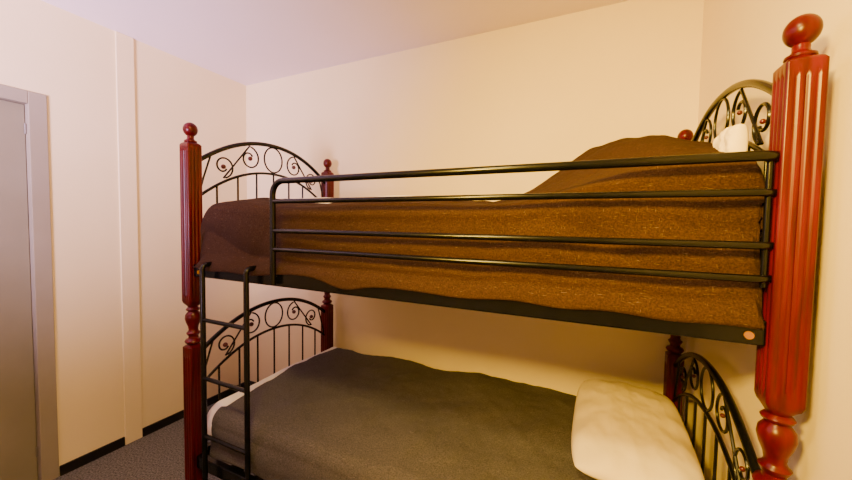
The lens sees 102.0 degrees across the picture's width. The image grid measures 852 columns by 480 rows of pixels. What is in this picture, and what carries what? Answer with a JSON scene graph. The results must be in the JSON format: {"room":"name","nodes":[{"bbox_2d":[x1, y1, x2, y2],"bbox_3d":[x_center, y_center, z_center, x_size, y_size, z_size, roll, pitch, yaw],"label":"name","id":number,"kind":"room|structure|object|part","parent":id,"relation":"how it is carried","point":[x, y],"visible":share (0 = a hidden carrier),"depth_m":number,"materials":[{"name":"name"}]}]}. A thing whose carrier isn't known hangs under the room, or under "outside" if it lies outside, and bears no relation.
{"room":"dormitory","nodes":[
{"label":"dormitory","id":0,"kind":"room"},
{"bbox_2d":[0,0,246,475],"bbox_3d":[-2.267,0.053,1.182,0.100,2.455,3.645,2,3,25],"label":"wall","id":1,"kind":"structure","parent":0,"point":[66,57],"depth_m":2.00,"materials":[{"name":"paint"}]},
{"bbox_2d":[0,100,37,479],"bbox_3d":[-2.201,0.308,1.346,0.040,1.922,0.896,2,3,25],"label":"door","id":2,"kind":"structure","parent":1,"relation":"in","point":[18,444],"depth_m":1.69,"materials":[{"name":"paint"}]},
{"bbox_2d":[0,84,58,479],"bbox_3d":[-2.192,0.279,1.341,0.098,1.992,1.031,2,3,25],"label":"trim","id":3,"kind":"structure","parent":1,"relation":"attached to","point":[35,104],"depth_m":1.75,"materials":[{"name":"paint"}]},
{"bbox_2d":[24,123,37,456],"bbox_3d":[-1.988,0.270,1.738,0.008,1.690,0.008,2,3,25],"label":"door hinges","id":4,"kind":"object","parent":1,"relation":"attached to","point":[25,128],"depth_m":1.70,"materials":[{"name":"metal"}]},
{"bbox_2d":[59,437,124,475],"bbox_3d":[-1.888,1.225,1.965,0.012,0.055,0.285,2,3,25],"label":"baseboard","id":5,"kind":"structure","parent":1,"relation":"attached to","point":[93,455],"depth_m":1.95,"materials":[{"name":"plastic"}]},
{"bbox_2d":[115,31,142,444],"bbox_3d":[-1.791,0.020,2.083,0.010,2.455,0.090,2,3,25],"label":"trim","id":6,"kind":"structure","parent":1,"relation":"attached to","point":[124,44],"depth_m":2.08,"materials":[{"name":"paint"}]},
{"bbox_2d":[142,382,243,436],"bbox_3d":[-1.633,1.204,2.518,0.012,0.055,0.746,2,3,25],"label":"baseboard","id":7,"kind":"structure","parent":1,"relation":"attached to","point":[149,429],"depth_m":2.34,"materials":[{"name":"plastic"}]},
{"bbox_2d":[53,402,255,479],"bbox_3d":[-0.903,1.380,0.604,3.147,0.100,3.845,2,3,25],"label":"floor","id":8,"kind":"structure","parent":0,"point":[158,455],"depth_m":1.96,"materials":[{"name":"carpet"}]},
{"bbox_2d":[179,13,829,479],"bbox_3d":[0.027,0.401,1.537,2.041,1.800,0.982,2,3,25],"label":"bunk bed","id":9,"kind":"object","parent":8,"relation":"on","point":[796,114],"visible":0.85,"depth_m":0.86,"materials":[{"name":"brown wood"}]},
{"bbox_3d":[-1.050,0.427,1.558,0.068,1.713,0.068,2,3,25],"label":"post","id":10,"kind":"part","parent":9,"relation":"part of","materials":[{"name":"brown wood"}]},
{"bbox_3d":[-0.935,0.690,1.483,0.021,1.198,0.059,2,3,25],"label":"ladder rail","id":11,"kind":"part","parent":9,"relation":"part of","materials":[{"name":"black metal"}]},
{"bbox_3d":[-0.163,1.033,1.173,1.911,0.055,0.030,2,3,25],"label":"rail","id":12,"kind":"part","parent":9,"relation":"part of","materials":[{"name":"black metal"}]},
{"bbox_3d":[-0.694,0.699,1.372,0.021,1.198,0.059,2,3,25],"label":"ladder rail","id":13,"kind":"part","parent":9,"relation":"part of","materials":[{"name":"black metal"}]},
{"bbox_3d":[-0.855,-0.193,1.935,0.028,0.678,0.853,2,3,25],"label":"panel","id":14,"kind":"part","parent":9,"relation":"part of","materials":[{"name":"black metal"}]},
{"bbox_3d":[-0.868,0.676,1.974,0.028,0.678,0.853,2,3,25],"label":"panel","id":15,"kind":"part","parent":9,"relation":"part of","materials":[{"name":"black metal"}]},
{"bbox_3d":[-0.678,0.396,2.366,0.068,1.713,0.068,2,3,25],"label":"post","id":16,"kind":"part","parent":9,"relation":"part of","materials":[{"name":"brown wood"}]},
{"bbox_3d":[-0.150,0.164,1.133,1.911,0.055,0.030,2,3,25],"label":"rail","id":17,"kind":"part","parent":9,"relation":"part of","materials":[{"name":"black metal"}]},
{"bbox_3d":[0.071,-0.007,1.000,1.426,0.396,0.041,2,3,25],"label":"guard rail","id":18,"kind":"part","parent":9,"relation":"part of","materials":[{"name":"black metal"}]},
{"bbox_3d":[1.114,0.462,1.542,0.068,1.713,0.068,2,3,25],"label":"post","id":19,"kind":"part","parent":9,"relation":"part of","materials":[{"name":"brown wood"}]},
{"bbox_3d":[0.923,0.742,1.151,0.028,0.678,0.853,2,3,25],"label":"panel","id":20,"kind":"part","parent":9,"relation":"part of","materials":[{"name":"black metal"}]},
{"bbox_3d":[0.937,-0.127,1.111,0.028,0.678,0.853,2,3,25],"label":"panel","id":21,"kind":"part","parent":9,"relation":"part of","materials":[{"name":"black metal"}]},
{"bbox_3d":[0.742,0.492,0.735,0.068,1.713,0.068,2,3,25],"label":"post","id":22,"kind":"part","parent":9,"relation":"part of","materials":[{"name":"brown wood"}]},
{"bbox_3d":[0.050,0.026,1.556,1.863,0.202,0.775,2,3,25],"label":"mattress","id":23,"kind":"object","parent":9,"relation":"on","visible":0},
{"bbox_2d":[301,195,406,203],"bbox_3d":[0.053,-0.112,1.552,1.903,0.170,0.814,2,3,25],"label":"sheet","id":24,"kind":"object","parent":23,"relation":"on","point":[394,195],"visible":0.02,"depth_m":1.45,"materials":[{"name":"white fabric"}]},
{"bbox_2d":[192,135,764,329],"bbox_3d":[0.027,-0.119,1.501,1.910,0.552,0.883,2,3,25],"label":"blanket","id":25,"kind":"object","parent":24,"relation":"on","point":[235,235],"visible":0.77,"depth_m":0.93,"materials":[{"name":"brown fabric"}]},
{"bbox_2d":[713,124,748,151],"bbox_3d":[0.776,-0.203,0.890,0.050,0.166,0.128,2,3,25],"label":"pillow","id":26,"kind":"object","parent":25,"relation":"on","point":[735,138],"visible":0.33,"depth_m":0.84,"materials":[{"name":"beige fabric"}]},
{"bbox_2d":[41,0,628,85],"bbox_3d":[-0.863,-1.172,0.488,3.147,0.100,3.845,2,3,25],"label":"ceiling","id":27,"kind":"structure","parent":0,"point":[245,42],"depth_m":1.89,"materials":[{"name":"paint"}]},
{"bbox_2d":[246,0,703,420],"bbox_3d":[-0.100,0.039,2.246,3.147,2.455,0.100,2,3,25],"label":"wall","id":28,"kind":"structure","parent":0,"point":[559,88],"depth_m":1.98,"materials":[{"name":"paint"}]},
{"bbox_2d":[683,0,851,479],"bbox_3d":[0.500,0.155,-0.090,0.100,2.455,3.645,2,3,25],"label":"wall","id":29,"kind":"structure","parent":0,"point":[742,39],"depth_m":0.73,"materials":[{"name":"paint"}]},
{"bbox_3d":[0.027,0.891,1.575,1.863,0.212,0.820,2,3,25],"label":"mattress","id":30,"kind":"object","parent":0,"visible":0},
{"bbox_2d":[207,347,439,435],"bbox_3d":[0.027,0.832,1.570,1.913,0.163,0.868,2,3,25],"label":"sheet","id":31,"kind":"object","parent":30,"relation":"on","point":[228,400],"visible":0.05,"depth_m":1.63,"materials":[{"name":"white fabric"}]},
{"bbox_2d":[210,348,596,479],"bbox_3d":[0.016,0.838,1.541,1.729,0.248,0.905,2,3,25],"label":"blanket","id":32,"kind":"object","parent":31,"relation":"on","point":[337,413],"visible":0.88,"depth_m":1.41,"materials":[{"name":"grey fabric"}]},
{"bbox_2d":[571,379,704,479],"bbox_3d":[0.769,0.698,1.308,0.382,0.126,0.686,2,3,27],"label":"pillow","id":33,"kind":"object","parent":32,"relation":"on","point":[621,430],"visible":1,"depth_m":1.17,"materials":[{"name":"beige fabric"}]}
]}

